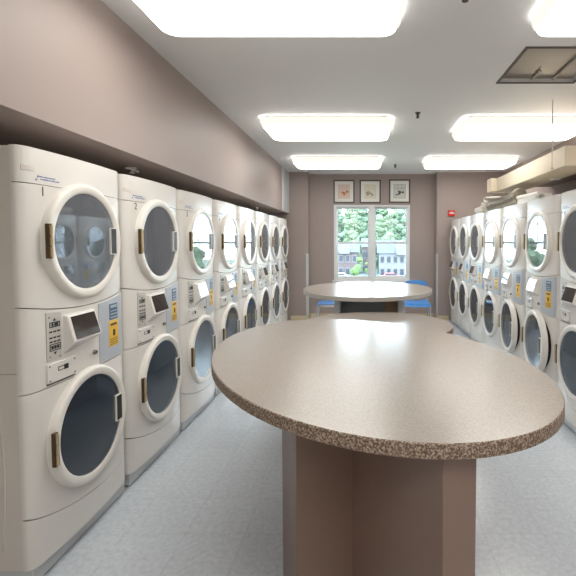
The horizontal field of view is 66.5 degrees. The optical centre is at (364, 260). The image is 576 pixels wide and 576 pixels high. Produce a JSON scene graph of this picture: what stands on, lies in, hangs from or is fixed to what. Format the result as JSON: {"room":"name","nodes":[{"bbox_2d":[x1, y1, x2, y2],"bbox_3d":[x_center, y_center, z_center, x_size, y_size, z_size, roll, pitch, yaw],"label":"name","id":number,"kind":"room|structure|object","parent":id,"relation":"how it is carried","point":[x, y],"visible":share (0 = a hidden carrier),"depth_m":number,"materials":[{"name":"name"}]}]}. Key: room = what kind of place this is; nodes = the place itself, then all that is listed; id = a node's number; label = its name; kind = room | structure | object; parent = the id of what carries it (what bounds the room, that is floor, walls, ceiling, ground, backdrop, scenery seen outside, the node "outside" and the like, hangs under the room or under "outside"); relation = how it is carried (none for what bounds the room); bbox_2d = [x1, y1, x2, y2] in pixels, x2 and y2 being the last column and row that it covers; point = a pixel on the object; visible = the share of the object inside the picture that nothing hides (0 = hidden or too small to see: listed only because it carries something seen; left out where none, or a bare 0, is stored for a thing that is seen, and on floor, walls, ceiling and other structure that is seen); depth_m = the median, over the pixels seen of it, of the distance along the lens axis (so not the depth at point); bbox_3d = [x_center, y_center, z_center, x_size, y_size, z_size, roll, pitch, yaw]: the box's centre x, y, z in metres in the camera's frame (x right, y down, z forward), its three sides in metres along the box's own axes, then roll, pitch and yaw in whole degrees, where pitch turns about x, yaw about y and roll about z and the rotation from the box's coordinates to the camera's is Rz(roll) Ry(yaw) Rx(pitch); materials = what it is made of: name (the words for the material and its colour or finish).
{"room":"laundry","nodes":[
{"label":"laundry","id":0,"kind":"room"},
{"bbox_2d":[0,0,286,212],"bbox_3d":[-1.855,-1.051,2.917,0.850,0.770,10.320,0,2,0],"label":"wall","id":1,"kind":"structure","parent":0,"point":[77,81],"depth_m":2.49,"materials":[{"name":"paint"}]},
{"bbox_2d":[124,167,138,173],"bbox_3d":[-1.690,-0.653,3.125,0.060,0.043,0.171,0,2,0],"label":"sprinkler head","id":2,"kind":"object","parent":1,"relation":"attached to","point":[131,169],"visible":1,"depth_m":3.12},
{"bbox_2d":[282,166,288,212],"bbox_3d":[-1.421,-1.256,7.747,0.018,0.765,0.648,0,2,0],"label":"trim","id":3,"kind":"structure","parent":1,"relation":"attached to","point":[285,174],"depth_m":7.68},
{"bbox_2d":[265,172,309,319],"bbox_3d":[-1.670,-0.270,8.371,1.220,2.800,0.510,0,2,0],"label":"wall","id":4,"kind":"structure","parent":0,"point":[298,217],"depth_m":8.12,"materials":[{"name":"paint"}]},
{"bbox_2d":[306,254,308,314],"bbox_3d":[-1.079,0.455,8.167,0.051,1.170,0.051,0,2,0],"label":"trim","id":5,"kind":"structure","parent":4,"relation":"attached to","point":[307,255],"depth_m":8.14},
{"bbox_2d":[43,320,575,575],"bbox_3d":[0.160,1.415,3.179,5.280,0.120,11.030,0,2,0],"label":"floor","id":6,"kind":"structure","parent":0,"point":[210,503],"depth_m":2.37,"materials":[{"name":"plastic"}]},
{"bbox_2d":[0,144,125,575],"bbox_3d":[-1.736,0.453,2.161,0.792,1.890,0.730,0,2,0],"label":"dryer","id":7,"kind":"object","parent":6,"relation":"on","point":[63,399],"visible":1,"depth_m":1.93,"materials":[{"name":"metal"}]},
{"bbox_2d":[0,353,125,570],"bbox_3d":[-1.741,0.887,2.180,0.782,0.850,0.730,0,2,0],"label":"washer","id":8,"kind":"object","parent":7,"relation":"in","point":[62,420],"depth_m":1.94,"materials":[{"name":"white metal"}]},
{"bbox_2d":[110,304,116,317],"bbox_3d":[-1.393,0.281,2.389,0.001,0.070,0.068,0,2,-4],"label":"print","id":9,"kind":"object","parent":7,"relation":"on","point":[113,307],"depth_m":2.39},
{"bbox_2d":[110,322,117,344],"bbox_3d":[-1.393,0.404,2.393,0.008,0.117,0.080,0,2,0],"label":"print","id":10,"kind":"object","parent":7,"relation":"attached to","point":[113,325],"depth_m":2.39,"materials":[{"name":"yellow paper"}]},
{"bbox_2d":[117,174,181,485],"bbox_3d":[-1.736,0.420,2.923,0.792,1.890,0.730,0,2,0],"label":"dryer","id":11,"kind":"object","parent":6,"relation":"on","point":[149,235],"visible":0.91,"depth_m":2.75,"materials":[{"name":"white metal"}]},
{"bbox_2d":[122,328,181,438],"bbox_3d":[-1.741,0.854,2.942,0.782,0.850,0.730,0,2,0],"label":"washer","id":12,"kind":"object","parent":11,"relation":"in","point":[151,357],"depth_m":2.79,"materials":[{"name":"white metal"}]},
{"bbox_2d":[176,190,216,430],"bbox_3d":[-1.736,0.387,3.685,0.792,1.890,0.730,0,2,0],"label":"dryer","id":13,"kind":"object","parent":6,"relation":"on","point":[197,333],"visible":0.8,"depth_m":3.52,"materials":[{"name":"white metal"}]},
{"bbox_2d":[178,312,216,393],"bbox_3d":[-1.741,0.822,3.704,0.782,0.850,0.730,0,2,0],"label":"washer","id":14,"kind":"object","parent":13,"relation":"in","point":[197,333],"depth_m":3.55,"materials":[{"name":"white metal"}]},
{"bbox_2d":[212,199,240,395],"bbox_3d":[-1.736,0.354,4.447,0.792,1.890,0.730,0,2,0],"label":"dryer","id":15,"kind":"object","parent":6,"relation":"on","point":[227,322],"visible":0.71,"depth_m":4.28,"materials":[{"name":"white metal"}]},
{"bbox_2d":[213,300,240,345],"bbox_3d":[-1.741,0.789,4.465,0.782,0.850,0.730,0,2,0],"label":"washer","id":16,"kind":"object","parent":15,"relation":"in","point":[227,322],"depth_m":4.29,"materials":[{"name":"white metal"}]},
{"bbox_2d":[236,206,257,331],"bbox_3d":[-1.736,0.322,5.208,0.792,1.890,0.730,0,2,0],"label":"dryer","id":17,"kind":"object","parent":6,"relation":"on","point":[247,303],"visible":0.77,"depth_m":5.04,"materials":[{"name":"white metal"}]},
{"bbox_2d":[238,292,257,331],"bbox_3d":[-1.741,0.756,5.227,0.782,0.850,0.730,0,2,0],"label":"washer","id":18,"kind":"object","parent":17,"relation":"in","point":[247,303],"depth_m":5.07,"materials":[{"name":"white metal"}]},
{"bbox_2d":[254,211,270,325],"bbox_3d":[-1.736,0.289,5.970,0.792,1.890,0.730,0,2,0],"label":"dryer","id":19,"kind":"object","parent":6,"relation":"on","point":[262,295],"visible":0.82,"depth_m":5.81,"materials":[{"name":"white metal"}]},
{"bbox_2d":[255,287,270,325],"bbox_3d":[-1.741,0.723,5.989,0.782,0.850,0.730,0,2,0],"label":"washer","id":20,"kind":"object","parent":19,"relation":"in","point":[262,295],"depth_m":5.88,"materials":[{"name":"white metal"}]},
{"bbox_2d":[268,215,280,323],"bbox_3d":[-1.736,0.256,6.732,0.792,1.890,0.730,0,2,0],"label":"dryer","id":21,"kind":"object","parent":6,"relation":"on","point":[273,260],"visible":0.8,"depth_m":6.58,"materials":[{"name":"white metal"}]},
{"bbox_2d":[268,281,280,322],"bbox_3d":[-1.741,0.691,6.751,0.782,0.850,0.730,0,2,0],"label":"washer","id":22,"kind":"object","parent":21,"relation":"in","point":[274,288],"depth_m":6.61,"materials":[{"name":"white metal"}]},
{"bbox_2d":[278,218,288,321],"bbox_3d":[-1.736,0.223,7.494,0.792,1.890,0.730,0,2,0],"label":"dryer","id":23,"kind":"object","parent":6,"relation":"on","point":[282,223],"visible":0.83,"depth_m":7.33,"materials":[{"name":"white metal"}]},
{"bbox_2d":[279,278,288,314],"bbox_3d":[-1.741,0.658,7.512,0.782,0.850,0.730,0,2,0],"label":"washer","id":24,"kind":"object","parent":23,"relation":"in","point":[283,282],"depth_m":7.41,"materials":[{"name":"white metal"}]},
{"bbox_2d":[316,281,345,316],"bbox_3d":[-0.562,0.765,7.260,0.507,0.831,0.471,0,2,0],"label":"chair","id":25,"kind":"object","parent":6,"relation":"on","point":[319,303],"visible":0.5,"depth_m":7.24,"materials":[{"name":"blue plastic"}]},
{"bbox_2d":[303,281,431,313],"bbox_3d":[0.040,0.802,5.439,1.600,0.910,1.840,0,2,0],"label":"table","id":26,"kind":"object","parent":6,"relation":"on","point":[359,296],"visible":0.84,"depth_m":5.06,"materials":[{"name":"laminate"}]},
{"bbox_2d":[305,312,452,333],"bbox_3d":[0.090,0.948,3.904,1.400,0.750,1.320,0,2,0],"label":"table","id":27,"kind":"object","parent":6,"relation":"on","point":[422,321],"visible":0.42,"depth_m":4.16,"materials":[{"name":"laminate"}]},
{"bbox_2d":[211,319,564,575],"bbox_3d":[-0.015,0.939,2.260,1.460,0.910,2.142,-1,3,-28],"label":"table","id":28,"kind":"object","parent":6,"relation":"on","point":[385,426],"visible":1,"depth_m":1.72,"materials":[{"name":"laminate"}]},
{"bbox_2d":[405,280,430,316],"bbox_3d":[0.882,0.763,7.297,0.471,0.831,0.507,0,2,3],"label":"chair","id":29,"kind":"object","parent":6,"relation":"on","point":[408,303],"visible":0.59,"depth_m":7.36,"materials":[{"name":"blue plastic"}]},
{"bbox_2d":[448,219,459,327],"bbox_3d":[1.946,0.214,7.712,0.792,1.890,0.730,0,2,0],"label":"dryer","id":30,"kind":"object","parent":6,"relation":"on","point":[455,227],"visible":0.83,"depth_m":7.60,"materials":[{"name":"white metal"}]},
{"bbox_2d":[448,277,459,314],"bbox_3d":[1.951,0.648,7.730,0.782,0.850,0.730,0,2,0],"label":"washer","id":31,"kind":"object","parent":30,"relation":"in","point":[455,281],"depth_m":7.60,"materials":[{"name":"white metal"}]},
{"bbox_2d":[457,216,470,337],"bbox_3d":[1.946,0.246,6.967,0.792,1.890,0.730,0,2,0],"label":"dryer","id":32,"kind":"object","parent":6,"relation":"on","point":[463,292],"visible":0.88,"depth_m":6.84,"materials":[{"name":"white metal"}]},
{"bbox_2d":[457,280,470,322],"bbox_3d":[1.951,0.680,6.986,0.782,0.850,0.730,0,2,0],"label":"washer","id":33,"kind":"object","parent":32,"relation":"in","point":[463,292],"depth_m":6.89,"materials":[{"name":"white metal"}]},
{"bbox_2d":[467,212,485,342],"bbox_3d":[1.946,0.278,6.223,0.792,1.890,0.730,0,2,0],"label":"dryer","id":34,"kind":"object","parent":6,"relation":"on","point":[476,295],"visible":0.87,"depth_m":6.10,"materials":[{"name":"white metal"}]},
{"bbox_2d":[467,285,483,332],"bbox_3d":[1.951,0.713,6.242,0.782,0.850,0.730,0,2,0],"label":"washer","id":35,"kind":"object","parent":34,"relation":"in","point":[476,295],"depth_m":6.13,"materials":[{"name":"white metal"}]},
{"bbox_2d":[474,197,498,213],"bbox_3d":[1.929,-0.804,6.281,0.548,0.263,0.420,0,2,0],"label":"vent pipe","id":36,"kind":"object","parent":34,"relation":"on","point":[483,208],"visible":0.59,"depth_m":6.24,"materials":[{"name":"white metal"}]},
{"bbox_2d":[481,208,502,348],"bbox_3d":[1.946,0.310,5.479,0.792,1.890,0.730,0,2,0],"label":"dryer","id":37,"kind":"object","parent":6,"relation":"on","point":[492,300],"visible":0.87,"depth_m":5.34,"materials":[{"name":"white metal"}]},
{"bbox_2d":[481,290,501,346],"bbox_3d":[1.951,0.745,5.497,0.782,0.850,0.730,0,2,0],"label":"washer","id":38,"kind":"object","parent":37,"relation":"in","point":[492,300],"depth_m":5.38,"materials":[{"name":"white metal"}]},
{"bbox_2d":[487,188,526,210],"bbox_3d":[1.780,-0.745,5.422,0.219,0.212,1.013,0,2,0],"label":"flexible duct","id":39,"kind":"object","parent":37,"relation":"on","point":[510,199],"visible":0.65,"depth_m":5.23,"materials":[{"name":"metal"}]},
{"bbox_2d":[498,202,526,359],"bbox_3d":[1.940,0.342,4.734,0.805,1.890,0.730,0,2,0],"label":"dryer","id":40,"kind":"object","parent":6,"relation":"on","point":[511,318],"visible":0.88,"depth_m":4.57,"materials":[{"name":"white metal"}]},
{"bbox_2d":[498,297,525,359],"bbox_3d":[1.940,0.776,4.753,0.805,0.850,0.730,0,2,0],"label":"washer","id":41,"kind":"object","parent":40,"relation":"in","point":[511,318],"depth_m":4.54,"materials":[{"name":"white metal"}]},
{"bbox_2d":[516,191,551,203],"bbox_3d":[1.780,-0.651,4.476,0.240,0.116,0.700,0,2,0],"label":"duct offcuts","id":42,"kind":"object","parent":40,"relation":"on","point":[524,198],"visible":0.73,"depth_m":4.33,"materials":[{"name":"white metal"}]},
{"bbox_2d":[521,194,561,384],"bbox_3d":[1.940,0.374,3.990,0.805,1.890,0.730,0,2,0],"label":"dryer","id":43,"kind":"object","parent":6,"relation":"on","point":[540,331],"visible":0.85,"depth_m":3.82,"materials":[{"name":"white metal"}]},
{"bbox_2d":[521,307,558,384],"bbox_3d":[1.940,0.808,4.009,0.805,0.850,0.730,0,2,0],"label":"washer","id":44,"kind":"object","parent":43,"relation":"in","point":[540,331],"depth_m":3.79,"materials":[{"name":"white metal"}]},
{"bbox_2d":[554,189,575,432],"bbox_3d":[1.946,0.406,3.246,0.792,1.890,0.730,0,2,0],"label":"dryer","id":45,"kind":"object","parent":6,"relation":"on","point":[565,350],"visible":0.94,"depth_m":3.37,"materials":[{"name":"white metal"}]},
{"bbox_2d":[554,320,575,409],"bbox_3d":[1.951,0.841,3.264,0.782,0.850,0.730,0,2,0],"label":"washer","id":46,"kind":"object","parent":45,"relation":"in","point":[565,350],"depth_m":3.37,"materials":[{"name":"white metal"}]},
{"bbox_2d":[101,0,575,173],"bbox_3d":[0.160,-1.503,3.053,5.280,0.120,11.030,0,2,0],"label":"ceiling","id":47,"kind":"structure","parent":0,"point":[444,62],"depth_m":3.41,"materials":[{"name":"paint"}]},
{"bbox_2d":[133,0,404,36],"bbox_3d":[-0.490,-1.353,2.194,1.400,0.103,0.740,0,2,0],"label":"ceiling light","id":48,"kind":"object","parent":47,"relation":"attached to","point":[181,18],"visible":1,"depth_m":2.32,"materials":[{"name":"white plastic"}]},
{"bbox_2d":[260,116,392,140],"bbox_3d":[-0.400,-1.465,4.801,1.400,0.103,0.740,0,2,0],"label":"ceiling light","id":49,"kind":"object","parent":47,"relation":"attached to","point":[280,128],"visible":1,"depth_m":4.57,"materials":[{"name":"white plastic"}]},
{"bbox_2d":[292,156,382,168],"bbox_3d":[-0.420,-1.553,6.840,1.400,0.103,0.636,0,2,0],"label":"ceiling light","id":50,"kind":"object","parent":47,"relation":"attached to","point":[302,162],"visible":1,"depth_m":6.55,"materials":[{"name":"white plastic"}]},
{"bbox_2d":[423,156,517,168],"bbox_3d":[1.660,-1.553,6.840,1.400,0.103,0.636,0,2,0],"label":"ceiling light","id":51,"kind":"object","parent":47,"relation":"attached to","point":[433,162],"visible":1,"depth_m":6.55,"materials":[{"name":"white plastic"}]},
{"bbox_2d":[452,116,575,140],"bbox_3d":[1.730,-1.465,4.801,1.400,0.103,0.740,0,2,0],"label":"ceiling light","id":52,"kind":"object","parent":47,"relation":"attached to","point":[472,128],"visible":1,"depth_m":4.61,"materials":[{"name":"white plastic"}]},
{"bbox_2d":[496,47,575,83],"bbox_3d":[1.405,-1.469,3.215,0.644,0.051,0.664,0,2,0],"label":"ceiling hatch","id":53,"kind":"object","parent":47,"relation":"attached to","point":[532,62],"visible":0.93,"depth_m":3.27,"materials":[{"name":"metal"}]},
{"bbox_2d":[550,100,552,168],"bbox_3d":[1.737,-1.164,3.974,0.023,0.635,0.024,0,2,0],"label":"hanging cable","id":54,"kind":"object","parent":47,"relation":"hanging from","point":[552,100],"visible":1,"depth_m":3.97,"materials":[{"name":"grey metal"}]},
{"bbox_2d":[531,0,575,36],"bbox_3d":[1.660,-1.353,2.194,1.400,0.103,0.740,0,2,0],"label":"ceiling light","id":55,"kind":"object","parent":47,"relation":"attached to","point":[557,17],"visible":1,"depth_m":2.35,"materials":[{"name":"white plastic"}]},
{"bbox_2d":[310,174,434,312],"bbox_3d":[0.150,-0.276,8.501,2.420,2.800,0.250,0,2,0],"label":"wall","id":56,"kind":"structure","parent":0,"point":[422,186],"depth_m":8.36,"materials":[{"name":"paint"}]},
{"bbox_2d":[333,180,354,202],"bbox_3d":[-0.396,-1.334,8.319,0.408,0.450,0.022,0,2,0],"label":"framed picture","id":57,"kind":"object","parent":56,"relation":"attached to","point":[343,190],"visible":1,"depth_m":8.32,"materials":[{"name":"paper"}]},
{"bbox_2d":[338,185,349,198],"bbox_3d":[-0.396,-1.334,8.319,0.228,0.270,0.004,0,2,0],"label":"artwork","id":58,"kind":"object","parent":57,"relation":"attached to","point":[343,190],"depth_m":8.32,"materials":[{"name":"paper"}]},
{"bbox_2d":[291,313,448,320],"bbox_3d":[0.100,1.089,8.297,3.000,0.090,0.274,0,2,0],"label":"baseboard","id":59,"kind":"structure","parent":56,"relation":"attached to","point":[446,318],"depth_m":8.16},
{"bbox_2d":[360,180,380,202],"bbox_3d":[0.111,-1.334,8.319,0.410,0.450,0.022,0,2,0],"label":"framed picture","id":60,"kind":"object","parent":56,"relation":"attached to","point":[370,190],"visible":1,"depth_m":8.32,"materials":[{"name":"paper"}]},
{"bbox_2d":[364,185,375,198],"bbox_3d":[0.111,-1.334,8.318,0.230,0.270,0.001,0,2,0],"label":"artwork","id":61,"kind":"object","parent":60,"relation":"attached to","point":[369,190],"depth_m":8.32,"materials":[{"name":"paper"}]},
{"bbox_2d":[332,205,409,281],"bbox_3d":[0.143,-0.329,8.399,1.537,1.495,0.150,0,2,0],"label":"window","id":62,"kind":"structure","parent":56,"relation":"in","point":[371,242],"depth_m":8.38,"materials":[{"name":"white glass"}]},
{"bbox_2d":[389,179,409,202],"bbox_3d":[0.679,-1.341,8.319,0.410,0.452,0.022,0,2,0],"label":"framed picture","id":63,"kind":"object","parent":56,"relation":"attached to","point":[399,189],"visible":1,"depth_m":8.32,"materials":[{"name":"paper"}]},
{"bbox_2d":[394,184,405,197],"bbox_3d":[0.679,-1.341,8.319,0.230,0.271,0.004,0,2,0],"label":"artwork","id":64,"kind":"object","parent":63,"relation":"attached to","point":[399,189],"depth_m":8.32,"materials":[{"name":"paper"}]},
{"bbox_2d":[434,172,502,319],"bbox_3d":[1.980,-0.270,8.371,1.240,2.800,0.510,0,2,0],"label":"wall","id":65,"kind":"structure","parent":0,"point":[461,192],"depth_m":8.09,"materials":[{"name":"paint"}]},
{"bbox_2d":[435,254,437,314],"bbox_3d":[1.372,0.455,8.167,0.036,1.170,0.051,0,2,0],"label":"trim","id":66,"kind":"structure","parent":65,"relation":"attached to","point":[436,294],"depth_m":8.14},
{"bbox_2d":[448,210,454,215],"bbox_3d":[1.630,-0.887,8.060,0.124,0.110,0.058,0,2,0],"label":"fire alarm","id":67,"kind":"object","parent":65,"relation":"attached to","point":[450,212],"visible":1,"depth_m":8.04,"materials":[{"name":"red plastic"}]},
{"bbox_2d":[503,136,575,195],"bbox_3d":[2.700,-0.044,3.116,0.200,2.800,11.030,0,2,0],"label":"wall","id":68,"kind":"structure","parent":0,"point":[570,185],"depth_m":5.92,"materials":[{"name":"paint"}]},
{"bbox_2d":[487,146,575,192],"bbox_3d":[2.156,-0.983,4.942,0.883,0.191,2.160,0,2,0],"label":"duct","id":69,"kind":"object","parent":68,"relation":"attached to","point":[537,173],"visible":0.94,"depth_m":4.64,"materials":[{"name":"beige paint"}]},
{"label":"outside","id":70,"kind":"structure","parent":0,"visible":0},
{"bbox_3d":[0.000,3.284,89.824,140.000,0.300,160.800,0,2,0],"label":"ground","id":71,"kind":"structure","parent":70,"visible":0},
{"bbox_2d":[338,244,359,275],"bbox_3d":[-4.600,-0.290,87.994,7.300,7.000,8.850,0,2,0],"label":"house","id":72,"kind":"structure","parent":71,"relation":"on","point":[347,253],"depth_m":84.09,"materials":[{"name":"brick"}]},
{"bbox_2d":[350,257,362,275],"bbox_3d":[-0.623,2.470,40.117,1.931,5.603,1.440,0,2,0],"label":"tree","id":73,"kind":"object","parent":71,"relation":"on","point":[355,270],"visible":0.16,"depth_m":39.70,"materials":[{"name":"green plant"}]},
{"bbox_2d":[361,238,367,273],"bbox_3d":[0.700,-0.779,90.050,2.800,7.800,7.700,0,2,0],"label":"house","id":74,"kind":"structure","parent":71,"relation":"on","point":[365,246],"depth_m":86.56,"materials":[{"name":"brick"}]},
{"bbox_2d":[376,240,405,275],"bbox_3d":[6.600,-0.447,86.986,8.300,7.400,8.850,0,2,0],"label":"house","id":75,"kind":"structure","parent":71,"relation":"on","point":[391,257],"depth_m":83.11,"materials":[{"name":"white paint"}]},
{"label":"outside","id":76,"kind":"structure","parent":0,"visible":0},
{"bbox_2d":[339,213,404,272],"bbox_3d":[0.000,-6.505,121.833,43.200,17.693,54.000,0,2,0],"label":"hillside","id":77,"kind":"structure","parent":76,"point":[341,214],"depth_m":120.74,"materials":[{"name":"green plant"}]},
{"bbox_2d":[338,209,345,232],"bbox_3d":[-7.373,-10.724,118.842,5.121,10.272,4.168,0,2,0],"label":"tree","id":78,"kind":"object","parent":77,"relation":"on","point":[340,218],"visible":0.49,"depth_m":118.15,"materials":[{"name":"green plant"}]},
{"bbox_2d":[338,233,345,241],"bbox_3d":[-5.777,-2.068,100.465,4.014,8.894,3.687,0,2,0],"label":"tree","id":79,"kind":"object","parent":77,"relation":"on","point":[341,236],"visible":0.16,"depth_m":99.32,"materials":[{"name":"green plant"}]},
{"bbox_2d":[341,219,354,241],"bbox_3d":[-4.420,-5.955,109.221,3.842,9.308,3.852,0,2,0],"label":"tree","id":80,"kind":"object","parent":77,"relation":"on","point":[347,223],"visible":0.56,"depth_m":108.50,"materials":[{"name":"green plant"}]},
{"bbox_2d":[344,209,352,219],"bbox_3d":[-4.930,-15.860,128.905,5.292,11.611,3.702,0,2,0],"label":"tree","id":81,"kind":"object","parent":77,"relation":"on","point":[348,212],"visible":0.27,"depth_m":127.59,"materials":[{"name":"green plant"}]},
{"bbox_2d":[348,230,360,263],"bbox_3d":[-2.210,-2.227,97.638,3.500,9.454,4.142,0,2,0],"label":"tree","id":82,"kind":"object","parent":77,"relation":"on","point":[354,237],"visible":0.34,"depth_m":96.67,"materials":[{"name":"green plant"}]},
{"bbox_2d":[350,209,362,234],"bbox_3d":[-2.466,-10.084,116.167,4.983,9.164,4.262,0,2,0],"label":"tree","id":83,"kind":"object","parent":77,"relation":"on","point":[354,215],"visible":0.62,"depth_m":115.19,"materials":[{"name":"green plant"}]},
{"bbox_2d":[356,209,367,220],"bbox_3d":[-0.836,-15.812,126.084,4.878,11.757,5.267,0,2,0],"label":"tree","id":84,"kind":"object","parent":77,"relation":"on","point":[364,213],"visible":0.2,"depth_m":125.14,"materials":[{"name":"green plant"}]},
{"bbox_2d":[357,216,367,253],"bbox_3d":[-0.137,-6.087,106.469,4.019,9.808,4.849,0,2,0],"label":"tree","id":85,"kind":"object","parent":77,"relation":"on","point":[364,222],"visible":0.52,"depth_m":105.49,"materials":[{"name":"green plant"}]},
{"bbox_2d":[376,232,377,267],"bbox_3d":[2.324,-2.608,100.762,3.619,9.946,3.529,0,2,0],"label":"tree","id":86,"kind":"object","parent":77,"relation":"on","point":[376,232],"visible":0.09,"depth_m":99.69,"materials":[{"name":"green plant"}]},
{"bbox_2d":[376,214,386,239],"bbox_3d":[3.723,-6.553,109.278,3.816,10.497,4.076,0,2,0],"label":"tree","id":87,"kind":"object","parent":77,"relation":"on","point":[380,226],"visible":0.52,"depth_m":108.63,"materials":[{"name":"green plant"}]},
{"bbox_2d":[380,209,388,221],"bbox_3d":[5.607,-16.812,129.350,4.487,13.472,4.851,0,2,0],"label":"tree","id":88,"kind":"object","parent":77,"relation":"on","point":[384,212],"visible":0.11,"depth_m":128.08,"materials":[{"name":"green plant"}]},
{"bbox_2d":[383,232,394,239],"bbox_3d":[5.450,-1.934,97.327,3.188,8.896,3.930,0,2,0],"label":"tree","id":89,"kind":"object","parent":77,"relation":"on","point":[387,236],"visible":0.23,"depth_m":96.57,"materials":[{"name":"green plant"}]},
{"bbox_2d":[384,209,396,232],"bbox_3d":[7.505,-11.036,116.131,4.787,11.067,3.786,0,2,0],"label":"tree","id":90,"kind":"object","parent":77,"relation":"on","point":[393,215],"visible":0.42,"depth_m":115.19,"materials":[{"name":"green plant"}]},
{"bbox_2d":[392,209,405,239],"bbox_3d":[8.696,-7.114,106.436,4.113,11.862,4.506,0,2,0],"label":"tree","id":91,"kind":"object","parent":77,"relation":"on","point":[399,224],"visible":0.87,"depth_m":105.44,"materials":[{"name":"green plant"}]},
{"bbox_2d":[402,229,405,239],"bbox_3d":[9.865,-2.550,100.450,3.952,9.857,4.284,0,2,0],"label":"tree","id":92,"kind":"object","parent":77,"relation":"on","point":[403,230],"visible":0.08,"depth_m":99.77,"materials":[{"name":"green plant"}]},
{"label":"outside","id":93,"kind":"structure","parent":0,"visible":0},
{"bbox_3d":[0.000,3.644,77.728,140.000,0.020,9.000,0,2,0],"label":"road","id":94,"kind":"object","parent":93,"visible":0},
{"bbox_2d":[380,273,398,275],"bbox_3d":[4.600,2.946,77.198,4.200,1.420,1.760,0,2,0],"label":"car","id":95,"kind":"object","parent":94,"relation":"on","point":[385,274],"visible":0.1,"depth_m":76.32,"materials":[{"name":"white paint"}]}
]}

